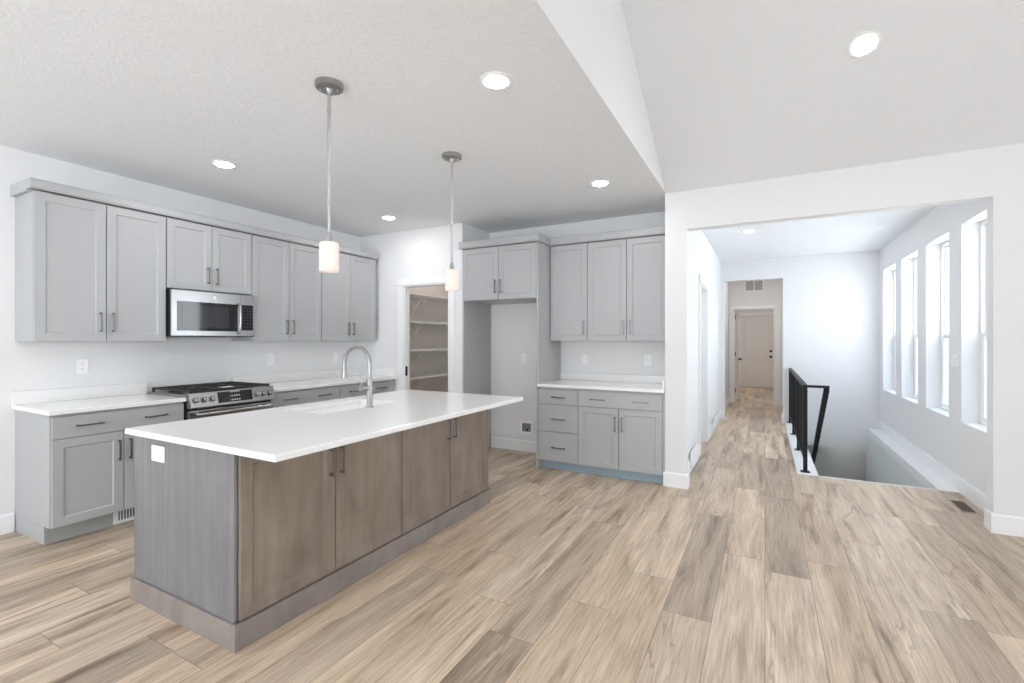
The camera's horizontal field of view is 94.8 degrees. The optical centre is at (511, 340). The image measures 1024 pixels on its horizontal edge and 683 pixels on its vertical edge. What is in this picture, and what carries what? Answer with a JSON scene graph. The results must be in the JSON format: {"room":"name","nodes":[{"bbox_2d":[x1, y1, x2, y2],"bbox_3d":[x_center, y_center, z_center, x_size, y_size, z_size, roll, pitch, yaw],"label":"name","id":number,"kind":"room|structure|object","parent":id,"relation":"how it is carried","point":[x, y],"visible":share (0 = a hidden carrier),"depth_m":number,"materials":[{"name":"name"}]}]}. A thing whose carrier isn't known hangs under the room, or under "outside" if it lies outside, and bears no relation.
{"room":"kitchen","nodes":[
{"label":"kitchen","id":0,"kind":"room"},
{"bbox_2d":[0,145,360,530],"bbox_3d":[-3.390,-0.002,3.842,0.120,2.743,9.342,0,0,28],"label":"wall","id":1,"kind":"structure","parent":0,"point":[24,366],"depth_m":3.93,"materials":[{"name":"white paint"}]},
{"bbox_2d":[0,512,13,534],"bbox_3d":[-4.521,1.302,1.594,0.015,0.135,4.031,0,0,28],"label":"baseboard","id":2,"kind":"structure","parent":1,"relation":"attached to","point":[6,520],"depth_m":3.33,"materials":[{"name":"white paint"}]},
{"bbox_2d":[12,383,146,404],"bbox_3d":[-3.373,0.417,3.724,0.020,0.095,0.830,0,0,28],"label":"backsplash","id":3,"kind":"structure","parent":1,"relation":"attached to","point":[61,394],"depth_m":3.67,"materials":[{"name":"white stone"}]},
{"bbox_2d":[77,359,87,373],"bbox_3d":[-3.387,0.209,3.711,0.008,0.116,0.072,0,0,28],"label":"power outlet","id":4,"kind":"object","parent":1,"relation":"attached to","point":[82,364],"visible":1,"depth_m":3.71,"materials":[{"name":"white plastic"}]},
{"bbox_2d":[15,190,165,341],"bbox_3d":[-3.214,-0.508,3.648,0.371,1.038,0.809,0,0,28],"label":"upper cabinet","id":5,"kind":"object","parent":1,"relation":"attached to","point":[86,271],"visible":1,"depth_m":3.48,"materials":[{"name":"grey paint"}]},
{"bbox_2d":[10,177,378,259],"bbox_3d":[-2.647,-1.065,4.706,0.368,0.076,3.260,0,0,28],"label":"crown molding","id":6,"kind":"structure","parent":1,"relation":"attached to","point":[30,184],"depth_m":3.86,"materials":[{"name":"grey paint"}]},
{"bbox_2d":[166,218,250,294],"bbox_3d":[-2.845,-0.733,4.333,0.371,0.587,0.741,0,0,28],"label":"upper cabinet","id":7,"kind":"object","parent":1,"relation":"attached to","point":[199,257],"visible":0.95,"depth_m":4.22,"materials":[{"name":"grey paint"}]},
{"bbox_2d":[166,289,254,336],"bbox_3d":[-2.813,-0.227,4.316,0.437,0.402,0.732,0,0,28],"label":"microwave","id":8,"kind":"object","parent":7,"relation":"attached to","point":[189,313],"visible":0.94,"depth_m":4.18,"materials":[{"name":"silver metal"}]},
{"bbox_2d":[267,354,273,364],"bbox_3d":[-2.629,0.211,5.122,0.008,0.116,0.072,0,0,28],"label":"power outlet","id":9,"kind":"object","parent":1,"relation":"attached to","point":[270,357],"visible":1,"depth_m":5.12,"materials":[{"name":"white plastic"}]},
{"bbox_2d":[232,235,320,340],"bbox_3d":[-2.475,-0.508,5.022,0.371,1.038,0.817,0,0,28],"label":"upper cabinet","id":10,"kind":"object","parent":1,"relation":"attached to","point":[285,276],"visible":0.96,"depth_m":4.90,"materials":[{"name":"grey paint"}]},
{"bbox_2d":[231,368,360,382],"bbox_3d":[-2.421,0.417,5.496,0.020,0.095,1.706,0,0,28],"label":"backsplash","id":11,"kind":"structure","parent":1,"relation":"attached to","point":[294,376],"depth_m":5.36,"materials":[{"name":"white stone"}]},
{"bbox_2d":[333,352,336,361],"bbox_3d":[-2.215,0.212,5.890,0.010,0.116,0.072,0,0,28],"label":"light switch","id":12,"kind":"object","parent":1,"relation":"attached to","point":[334,353],"visible":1,"depth_m":5.89,"materials":[{"name":"white plastic"}]},
{"bbox_2d":[321,253,375,340],"bbox_3d":[-2.082,-0.508,5.754,0.371,1.038,0.839,0,0,28],"label":"upper cabinet","id":13,"kind":"object","parent":1,"relation":"attached to","point":[348,296],"visible":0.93,"depth_m":5.67,"materials":[{"name":"grey paint"}]},
{"bbox_2d":[361,223,489,392],"bbox_3d":[-0.860,-0.002,6.701,1.630,2.743,1.850,0,0,28],"label":"wall","id":14,"kind":"structure","parent":0,"point":[423,252],"depth_m":6.03,"materials":[{"name":"white paint"}]},
{"bbox_2d":[405,366,407,375],"bbox_3d":[-1.331,0.389,5.934,0.002,0.120,0.038,0,0,28],"label":"strike plate","id":15,"kind":"object","parent":14,"relation":"attached to","point":[406,367],"visible":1,"depth_m":5.93,"materials":[{"name":"black metal"}]},
{"bbox_2d":[396,276,454,392],"bbox_3d":[-1.038,0.303,5.784,0.904,2.132,0.114,0,0,28],"label":"door frame","id":16,"kind":"structure","parent":14,"relation":"attached to","point":[403,288],"depth_m":5.91,"materials":[{"name":"white paint"}]},
{"bbox_2d":[410,292,447,313],"bbox_3d":[-1.148,-0.502,6.839,0.342,0.249,1.631,0,0,28],"label":"shelf","id":17,"kind":"object","parent":14,"relation":"attached to","point":[420,296],"visible":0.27,"depth_m":6.65,"materials":[{"name":"white wood"}]},
{"bbox_2d":[410,372,447,389],"bbox_3d":[-1.148,0.622,6.839,0.342,0.249,1.631,0,0,28],"label":"shelf","id":18,"kind":"object","parent":14,"relation":"attached to","point":[439,374],"visible":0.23,"depth_m":6.63,"materials":[{"name":"white wood"}]},
{"bbox_2d":[410,320,447,339],"bbox_3d":[-1.148,-0.132,6.839,0.342,0.249,1.631,0,0,28],"label":"shelf","id":19,"kind":"object","parent":14,"relation":"attached to","point":[412,323],"visible":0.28,"depth_m":6.65,"materials":[{"name":"white wood"}]},
{"bbox_2d":[410,348,447,365],"bbox_3d":[-1.148,0.249,6.839,0.342,0.249,1.631,0,0,28],"label":"shelf","id":20,"kind":"object","parent":14,"relation":"attached to","point":[426,349],"visible":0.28,"depth_m":6.64,"materials":[{"name":"white wood"}]},
{"bbox_2d":[463,301,490,446],"bbox_3d":[-0.424,0.157,5.769,0.019,2.424,0.617,0,0,28],"label":"panel","id":21,"kind":"object","parent":14,"relation":"attached to","point":[476,316],"visible":0.51,"depth_m":5.75,"materials":[{"name":"grey paint"}]},
{"bbox_2d":[0,0,935,261],"bbox_3d":[1.628,-1.434,6.293,6.599,0.120,18.372,0,0,28],"label":"ceiling","id":22,"kind":"structure","parent":0,"point":[155,92],"depth_m":2.88,"materials":[{"name":"white paint"}]},
{"bbox_2d":[211,160,236,168],"bbox_3d":[-2.246,-1.368,3.668,0.176,0.010,0.176,0,0,28],"label":"recessed light","id":23,"kind":"object","parent":22,"relation":"in","point":[220,163],"visible":1,"depth_m":3.65,"materials":[{"name":"white plastic"}]},
{"bbox_2d":[314,76,343,272],"bbox_3d":[-0.980,-0.870,2.523,0.146,1.006,0.146,0,0,28],"label":"pendant light","id":24,"kind":"object","parent":22,"relation":"hanging from","point":[328,249],"visible":1,"depth_m":2.51,"materials":[{"name":"white glass"}]},
{"bbox_2d":[381,215,396,219],"bbox_3d":[-1.378,-1.368,5.271,0.176,0.010,0.176,0,0,28],"label":"recessed light","id":25,"kind":"object","parent":22,"relation":"in","point":[387,217],"visible":1,"depth_m":5.25,"materials":[{"name":"white plastic"}]},
{"bbox_2d":[442,151,461,290],"bbox_3d":[-0.447,-0.870,3.496,0.146,1.006,0.146,0,0,28],"label":"pendant light","id":26,"kind":"object","parent":22,"relation":"hanging from","point":[451,275],"visible":1,"depth_m":3.47,"materials":[{"name":"white glass"}]},
{"bbox_2d":[479,71,512,89],"bbox_3d":[-0.085,-1.368,2.492,0.176,0.010,0.176,0,0,28],"label":"recessed light","id":27,"kind":"object","parent":22,"relation":"in","point":[495,80],"visible":1,"depth_m":2.48,"materials":[{"name":"white plastic"}]},
{"bbox_2d":[590,180,609,186],"bbox_3d":[0.769,-1.368,4.114,0.176,0.010,0.176,0,0,28],"label":"recessed light","id":28,"kind":"object","parent":22,"relation":"in","point":[597,183],"visible":1,"depth_m":4.10,"materials":[{"name":"white plastic"}]},
{"bbox_2d":[741,229,756,232],"bbox_3d":[2.982,-1.368,5.924,0.176,0.010,0.176,0,0,28],"label":"recessed light","id":29,"kind":"object","parent":22,"relation":"in","point":[750,230],"visible":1,"depth_m":5.91,"materials":[{"name":"white plastic"}]},
{"bbox_2d":[0,387,1023,682],"bbox_3d":[3.542,1.509,5.264,10.945,0.280,18.372,0,0,28],"label":"floor","id":30,"kind":"structure","parent":0,"point":[760,570],"depth_m":2.50,"materials":[{"name":"brown wood"}]},
{"bbox_2d":[15,402,183,544],"bbox_3d":[-3.094,0.932,3.583,0.644,0.874,0.809,0,0,28],"label":"base cabinet","id":31,"kind":"object","parent":30,"relation":"on","point":[73,471],"visible":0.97,"depth_m":3.27,"materials":[{"name":"grey paint"}]},
{"bbox_2d":[12,383,185,415],"bbox_3d":[-3.101,0.432,3.577,0.638,0.125,0.830,0,0,28],"label":"countertop","id":32,"kind":"structure","parent":31,"relation":"on","point":[48,402],"depth_m":3.56,"materials":[{"name":"white stone"}]},
{"bbox_2d":[113,507,133,524],"bbox_3d":[-2.865,1.311,3.612,0.010,0.108,0.320,0,0,28],"label":"register","id":33,"kind":"object","parent":31,"relation":"attached to","point":[126,515],"visible":0.26,"depth_m":3.52,"materials":[{"name":"white plastic"}]},
{"bbox_2d":[134,436,236,623],"bbox_3d":[-1.608,0.873,2.288,0.876,0.756,0.016,0,0,28],"label":"end panel","id":34,"kind":"object","parent":30,"relation":"on","point":[185,505],"visible":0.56,"depth_m":2.24,"materials":[{"name":"grey wood"}]},
{"bbox_2d":[151,445,164,462],"bbox_3d":[-1.782,0.572,2.367,0.122,0.080,0.008,0,0,28],"label":"power outlet","id":35,"kind":"object","parent":34,"relation":"attached to","point":[157,452],"visible":1,"depth_m":2.36,"materials":[{"name":"white plastic"}]},
{"bbox_2d":[148,381,274,419],"bbox_3d":[-2.679,0.860,4.245,0.706,0.899,0.735,0,0,28],"label":"gas range","id":36,"kind":"object","parent":30,"relation":"on","point":[203,400],"visible":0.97,"depth_m":4.07,"materials":[{"name":"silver metal"}]},
{"bbox_2d":[148,388,238,396],"bbox_3d":[-2.711,0.455,4.262,0.635,0.014,0.735,0,0,28],"label":"cooktop","id":37,"kind":"object","parent":36,"relation":"in","point":[231,392],"depth_m":3.99,"materials":[{"name":"black metal"}]},
{"bbox_2d":[271,385,339,407],"bbox_3d":[-2.350,0.932,4.966,0.644,0.874,0.830,0,0,28],"label":"base cabinet","id":38,"kind":"object","parent":30,"relation":"on","point":[310,395],"visible":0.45,"depth_m":4.81,"materials":[{"name":"grey paint"}]},
{"bbox_2d":[131,489,490,652],"bbox_3d":[-1.099,1.311,3.228,0.919,0.116,2.174,0,0,28],"label":"plinth","id":39,"kind":"object","parent":30,"relation":"on","point":[234,638],"visible":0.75,"depth_m":2.38,"materials":[{"name":"beige wood"}]},
{"bbox_2d":[237,431,400,620],"bbox_3d":[-1.088,0.873,2.619,0.371,0.756,1.058,0,0,28],"label":"base cabinet","id":40,"kind":"object","parent":30,"relation":"on","point":[301,520],"visible":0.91,"depth_m":2.42,"materials":[{"name":"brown wood"}]},
{"bbox_2d":[339,380,392,398],"bbox_3d":[-1.953,0.932,5.704,0.644,0.874,0.841,0,0,28],"label":"base cabinet","id":41,"kind":"object","parent":30,"relation":"on","point":[348,390],"visible":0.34,"depth_m":5.48,"materials":[{"name":"grey paint"}]},
{"bbox_2d":[231,368,396,391],"bbox_3d":[-2.143,0.432,5.359,0.638,0.125,1.727,0,0,28],"label":"countertop","id":42,"kind":"structure","parent":41,"relation":"on","point":[324,378],"depth_m":5.36,"materials":[{"name":"white stone"}]},
{"bbox_2d":[401,410,486,533],"bbox_3d":[-0.587,0.873,3.552,0.371,0.756,1.058,0,0,28],"label":"base cabinet","id":43,"kind":"object","parent":30,"relation":"on","point":[444,463],"visible":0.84,"depth_m":3.38,"materials":[{"name":"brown wood"}]},
{"bbox_2d":[487,409,488,488],"bbox_3d":[-0.592,0.873,4.166,0.888,0.756,0.018,0,0,28],"label":"end panel","id":44,"kind":"object","parent":30,"relation":"on","point":[487,409],"visible":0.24,"depth_m":3.96,"materials":[{"name":"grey wood"}]},
{"bbox_2d":[539,387,579,471],"bbox_3d":[0.619,0.932,5.177,0.447,0.874,0.672,0,0,28],"label":"base cabinet","id":45,"kind":"object","parent":30,"relation":"on","point":[558,407],"visible":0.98,"depth_m":4.91,"materials":[{"name":"grey paint"}]},
{"bbox_2d":[578,389,662,483],"bbox_3d":[1.184,0.932,4.873,0.836,0.874,0.672,0,0,28],"label":"base cabinet","id":46,"kind":"object","parent":30,"relation":"on","point":[620,433],"visible":0.94,"depth_m":4.60,"materials":[{"name":"grey paint"}]},
{"bbox_2d":[537,372,664,392],"bbox_3d":[0.998,0.438,4.981,1.303,0.113,0.658,0,0,28],"label":"countertop","id":47,"kind":"structure","parent":46,"relation":"on","point":[615,382],"depth_m":5.03,"materials":[{"name":"white stone"}]},
{"bbox_2d":[663,393,664,471],"bbox_3d":[1.573,0.932,4.693,0.018,0.874,0.621,0,0,28],"label":"strip","id":48,"kind":"object","parent":30,"relation":"on","point":[663,393],"visible":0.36,"depth_m":4.42,"materials":[{"name":"grey paint"}]},
{"bbox_2d":[946,499,980,514],"bbox_3d":[3.702,1.366,3.863,0.124,0.005,0.340,0,0,28],"label":"floor vent","id":49,"kind":"object","parent":30,"relation":"in","point":[962,506],"visible":1,"depth_m":3.86,"materials":[{"name":"beige metal"}]},
{"bbox_2d":[490,211,664,440],"bbox_3d":[0.748,-0.002,5.558,2.285,2.743,0.120,0,0,28],"label":"wall","id":50,"kind":"structure","parent":0,"point":[513,326],"depth_m":5.76,"materials":[{"name":"white paint"}]},
{"bbox_2d":[463,242,535,304],"bbox_3d":[-0.016,-0.754,5.519,0.950,0.602,0.672,0,0,28],"label":"upper cabinet","id":51,"kind":"object","parent":50,"relation":"attached to","point":[505,274],"visible":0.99,"depth_m":5.25,"materials":[{"name":"grey paint"}]},
{"bbox_2d":[491,436,535,452],"bbox_3d":[0.143,1.302,5.806,0.935,0.135,0.015,0,0,28],"label":"baseboard","id":52,"kind":"structure","parent":50,"relation":"attached to","point":[496,442],"depth_m":5.87,"materials":[{"name":"white paint"}]},
{"bbox_2d":[521,353,525,362],"bbox_3d":[0.143,0.222,5.811,0.072,0.116,0.008,0,0,28],"label":"power outlet","id":53,"kind":"object","parent":50,"relation":"attached to","point":[523,355],"visible":1,"depth_m":5.81,"materials":[{"name":"white plastic"}]},
{"bbox_2d":[520,420,532,434],"bbox_3d":[0.175,1.076,5.785,0.180,0.160,0.022,0,0,28],"label":"outlet box","id":54,"kind":"object","parent":50,"relation":"attached to","point":[527,426],"visible":1,"depth_m":5.79,"materials":[{"name":"white plastic"}]},
{"bbox_2d":[536,241,560,467],"bbox_3d":[0.420,0.157,5.304,0.020,2.424,0.636,0,0,28],"label":"panel","id":55,"kind":"object","parent":50,"relation":"attached to","point":[548,353],"visible":0.56,"depth_m":5.14,"materials":[{"name":"grey paint"}]},
{"bbox_2d":[459,225,664,249],"bbox_3d":[0.553,-1.097,5.214,2.308,0.080,0.669,0,0,28],"label":"crown molding","id":56,"kind":"structure","parent":50,"relation":"attached to","point":[656,230],"depth_m":5.07,"materials":[{"name":"grey paint"}]},
{"bbox_2d":[550,243,587,340],"bbox_3d":[0.689,-0.523,5.311,0.443,1.064,0.370,0,0,28],"label":"upper cabinet","id":57,"kind":"object","parent":50,"relation":"attached to","point":[568,263],"visible":0.94,"depth_m":5.18,"materials":[{"name":"grey paint"}]},
{"bbox_2d":[582,354,587,363],"bbox_3d":[0.841,0.221,5.434,0.072,0.116,0.010,0,0,28],"label":"power outlet","id":58,"kind":"object","parent":50,"relation":"attached to","point":[584,356],"visible":1,"depth_m":5.43,"materials":[{"name":"white plastic"}]},
{"bbox_2d":[560,372,664,383],"bbox_3d":[1.140,0.422,5.267,1.280,0.083,0.020,0,0,28],"label":"backsplash","id":59,"kind":"structure","parent":50,"relation":"attached to","point":[563,375],"depth_m":5.26,"materials":[{"name":"white stone"}]},
{"bbox_2d":[588,235,664,340],"bbox_3d":[1.253,-0.523,5.008,0.838,1.064,0.370,0,0,28],"label":"upper cabinet","id":60,"kind":"object","parent":50,"relation":"attached to","point":[626,277],"visible":0.91,"depth_m":4.86,"materials":[{"name":"grey paint"}]},
{"bbox_2d":[644,355,650,365],"bbox_3d":[1.470,0.219,5.097,0.072,0.116,0.008,0,0,28],"label":"power outlet","id":61,"kind":"object","parent":50,"relation":"attached to","point":[647,358],"visible":1,"depth_m":5.09,"materials":[{"name":"white plastic"}]},
{"bbox_2d":[536,0,665,192],"bbox_3d":[-0.345,-2.337,1.207,0.120,1.925,7.344,0,0,28],"label":"wall","id":62,"kind":"structure","parent":0,"point":[595,32],"depth_m":2.82,"materials":[{"name":"white paint"}]},
{"bbox_2d":[688,230,719,460],"bbox_3d":[2.544,0.048,6.412,0.210,2.843,4.336,0,0,28],"label":"wall","id":63,"kind":"structure","parent":0,"point":[702,259],"depth_m":5.55,"materials":[{"name":"white paint"}]},
{"bbox_2d":[690,442,697,471],"bbox_3d":[1.976,1.255,5.091,0.008,0.205,0.600,0,0,28],"label":"air vent","id":64,"kind":"object","parent":63,"relation":"in","point":[694,453],"visible":1,"depth_m":5.01,"materials":[{"name":"white plastic"}]},
{"bbox_2d":[698,274,708,454],"bbox_3d":[2.378,0.297,5.999,0.160,2.145,0.990,0,0,28],"label":"door frame","id":65,"kind":"structure","parent":63,"relation":"attached to","point":[703,293],"depth_m":6.31,"materials":[{"name":"white paint"}]},
{"bbox_2d":[688,410,724,472],"bbox_3d":[2.667,1.302,6.346,0.068,0.135,4.334,0,0,28],"label":"baseboard","id":66,"kind":"structure","parent":63,"relation":"attached to","point":[721,414],"depth_m":6.76,"materials":[{"name":"white paint"}]},
{"bbox_2d":[713,413,716,431],"bbox_3d":[3.127,1.255,7.231,0.008,0.205,0.600,0,0,28],"label":"air vent","id":67,"kind":"object","parent":63,"relation":"in","point":[715,416],"visible":1,"depth_m":7.11,"materials":[{"name":"white plastic"}]},
{"bbox_2d":[725,282,728,400],"bbox_3d":[4.736,-0.002,9.114,1.366,2.743,2.260,0,0,28],"label":"wall","id":68,"kind":"structure","parent":0,"point":[726,283],"depth_m":9.74,"materials":[{"name":"white paint"}]},
{"bbox_2d":[735,311,741,400],"bbox_3d":[5.137,0.356,10.710,0.104,2.010,0.714,0,0,32],"label":"door","id":69,"kind":"structure","parent":68,"relation":"in","point":[737,359],"depth_m":10.76,"materials":[{"name":"white paint"}]},
{"bbox_2d":[725,397,782,408],"bbox_3d":[4.739,1.302,9.113,1.119,0.135,2.258,0,0,28],"label":"baseboard","id":70,"kind":"structure","parent":68,"relation":"attached to","point":[727,401],"depth_m":9.87,"materials":[{"name":"white paint"}]},
{"bbox_2d":[729,305,780,404],"bbox_3d":[5.245,0.319,10.181,0.996,2.100,0.149,0,0,28],"label":"door frame","id":71,"kind":"structure","parent":68,"relation":"attached to","point":[776,309],"depth_m":10.04,"materials":[{"name":"white paint"}]},
{"bbox_2d":[729,279,782,404],"bbox_3d":[5.250,-0.002,10.189,2.600,2.743,0.120,0,0,28],"label":"wall","id":72,"kind":"structure","parent":68,"relation":"in","point":[772,295],"depth_m":10.03,"materials":[{"name":"white paint"}]},
{"bbox_2d":[744,280,763,291],"bbox_3d":[5.214,-1.173,10.134,0.370,0.245,0.010,0,0,28],"label":"return air grille","id":73,"kind":"object","parent":72,"relation":"attached to","point":[755,285],"visible":0.98,"depth_m":10.13,"materials":[{"name":"white plastic"}]},
{"bbox_2d":[737,310,772,315],"bbox_3d":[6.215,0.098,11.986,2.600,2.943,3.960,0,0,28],"label":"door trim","id":74,"kind":"structure","parent":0,"point":[739,311],"depth_m":13.60,"materials":[{"name":"white paint"}]},
{"bbox_2d":[739,312,772,386],"bbox_3d":[7.055,0.289,13.564,1.055,2.160,0.024,0,0,28],"label":"door frame","id":75,"kind":"structure","parent":74,"relation":"attached to","point":[763,313],"depth_m":13.69,"materials":[{"name":"white paint"}]},
{"bbox_2d":[740,316,772,387],"bbox_3d":[7.065,0.336,13.582,0.857,2.066,0.113,0,0,28],"label":"door","id":76,"kind":"structure","parent":74,"relation":"in","point":[756,332],"depth_m":13.60,"materials":[{"name":"white paint"}]},
{"bbox_2d":[720,250,879,449],"bbox_3d":[4.732,0.165,7.765,2.636,3.078,0.120,0,0,28],"label":"wall","id":77,"kind":"structure","parent":0,"point":[831,302],"depth_m":7.50,"materials":[{"name":"white paint"}]},
{"bbox_2d":[621,0,1023,193],"bbox_3d":[2.754,-2.331,-0.458,6.915,2.056,7.624,0,0,28],"label":"ceiling","id":78,"kind":"structure","parent":0,"point":[734,91],"depth_m":3.19,"materials":[{"name":"white paint"}]},
{"bbox_2d":[847,30,881,57],"bbox_3d":[2.201,-1.848,2.942,0.176,0.083,0.158,0,0,32],"label":"recessed light","id":79,"kind":"object","parent":78,"relation":"attached to","point":[865,43],"visible":1,"depth_m":2.93,"materials":[{"name":"white plastic"}]},
{"bbox_2d":[808,445,865,480],"bbox_3d":[5.195,2.879,6.074,3.000,2.780,5.220,0,0,28],"label":"wall","id":80,"kind":"structure","parent":0,"point":[845,463],"depth_m":8.50,"materials":[{"name":"white paint"}]},
{"bbox_2d":[785,422,818,476],"bbox_3d":[3.800,1.488,6.263,0.184,0.262,3.407,0,0,28],"label":"trim","id":81,"kind":"structure","parent":80,"relation":"attached to","point":[797,456],"depth_m":5.44,"materials":[{"name":"white paint"}]},
{"bbox_2d":[787,368,829,472],"bbox_3d":[3.870,1.488,6.251,0.251,2.052,3.360,0,0,28],"label":"stair railing","id":82,"kind":"object","parent":81,"relation":"on","point":[798,389],"visible":0.94,"depth_m":5.42,"materials":[{"name":"black metal"}]},
{"bbox_2d":[665,143,1023,516],"bbox_3d":[4.470,-0.002,2.852,6.826,2.743,0.112,0,0,28],"label":"wall","id":83,"kind":"structure","parent":0,"point":[993,175],"depth_m":3.56,"materials":[{"name":"white paint"}]},
{"bbox_2d":[663,471,689,489],"bbox_3d":[1.544,1.302,4.415,0.220,0.135,0.128,0,0,28],"label":"baseboard","id":84,"kind":"structure","parent":83,"relation":"attached to","point":[670,479],"depth_m":4.36,"materials":[{"name":"white paint"}]},
{"bbox_2d":[984,508,1023,536],"bbox_3d":[5.453,1.302,2.314,4.582,0.135,0.128,0,0,28],"label":"baseboard","id":85,"kind":"structure","parent":83,"relation":"attached to","point":[995,523],"depth_m":3.31,"materials":[{"name":"white paint"}]},
{"bbox_2d":[866,435,924,487],"bbox_3d":[4.813,2.829,5.824,0.144,2.880,3.584,0,0,28],"label":"wall","id":86,"kind":"structure","parent":0,"point":[881,467],"depth_m":6.35,"materials":[{"name":"white paint"}]},
{"bbox_2d":[819,476,938,490],"bbox_3d":[3.481,1.380,4.500,0.920,0.029,0.052,0,0,28],"label":"trim","id":87,"kind":"structure","parent":86,"relation":"attached to","point":[819,476],"depth_m":4.48,"materials":[{"name":"beige wood"}]},
{"bbox_2d":[867,428,959,492],"bbox_3d":[4.764,1.411,5.746,0.155,0.096,3.405,0,0,28],"label":"trim","id":88,"kind":"structure","parent":86,"relation":"attached to","point":[916,468],"depth_m":5.24,"materials":[{"name":"white paint"}]},
{"bbox_2d":[880,201,986,494],"bbox_3d":[4.697,0.048,5.255,0.190,2.843,4.336,0,0,28],"label":"wall","id":89,"kind":"structure","parent":0,"point":[956,438],"depth_m":5.10,"materials":[{"name":"white paint"}]},
{"bbox_2d":[894,270,894,389],"bbox_3d":[5.495,-0.151,6.611,0.066,1.772,0.746,0,0,28],"label":"window","id":90,"kind":"structure","parent":89,"relation":"in","point":[894,270],"depth_m":6.93,"materials":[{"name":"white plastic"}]},
{"bbox_2d":[914,257,917,398],"bbox_3d":[4.994,-0.151,5.680,0.066,1.772,0.731,0,0,28],"label":"window","id":91,"kind":"structure","parent":89,"relation":"in","point":[915,259],"depth_m":5.98,"materials":[{"name":"white glass"}]},
{"bbox_2d":[879,421,986,510],"bbox_3d":[4.606,1.302,5.303,0.015,0.135,4.334,0,0,28],"label":"baseboard","id":92,"kind":"structure","parent":89,"relation":"attached to","point":[966,489],"depth_m":4.65,"materials":[{"name":"white paint"}]},
{"bbox_2d":[941,240,948,410],"bbox_3d":[4.498,-0.151,4.757,0.066,1.772,0.726,0,0,28],"label":"window","id":93,"kind":"structure","parent":89,"relation":"in","point":[945,246],"depth_m":5.04,"materials":[{"name":"glass"}]},
{"bbox_2d":[980,220,986,425],"bbox_3d":[3.999,-0.151,3.828,0.066,1.772,0.726,0,0,28],"label":"window","id":94,"kind":"structure","parent":89,"relation":"in","point":[983,225],"depth_m":4.13,"materials":[{"name":"glass"}]},
{"bbox_3d":[-1.607,0.873,2.676,0.593,0.757,0.667,0,0,28],"label":"cabinet","id":95,"kind":"object","parent":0,"visible":0},
{"bbox_2d":[125,390,522,462],"bbox_3d":[-0.973,0.479,3.158,1.229,0.030,2.209,0,0,28],"label":"countertop","id":96,"kind":"structure","parent":95,"relation":"on","point":[277,434],"depth_m":2.59,"materials":[{"name":"white stone"}]},
{"bbox_2d":[303,403,380,413],"bbox_3d":[-1.192,0.603,3.332,0.435,0.213,0.730,0,0,28],"label":"sink","id":97,"kind":"object","parent":96,"relation":"in","point":[356,405],"visible":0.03,"depth_m":3.53,"materials":[{"name":"white"}]},
{"bbox_2d":[342,345,373,407],"bbox_3d":[-1.099,0.248,3.275,0.293,0.431,0.116,0,0,28],"label":"faucet","id":98,"kind":"object","parent":96,"relation":"on","point":[369,388],"visible":1,"depth_m":3.24,"materials":[{"name":"silver metal"}]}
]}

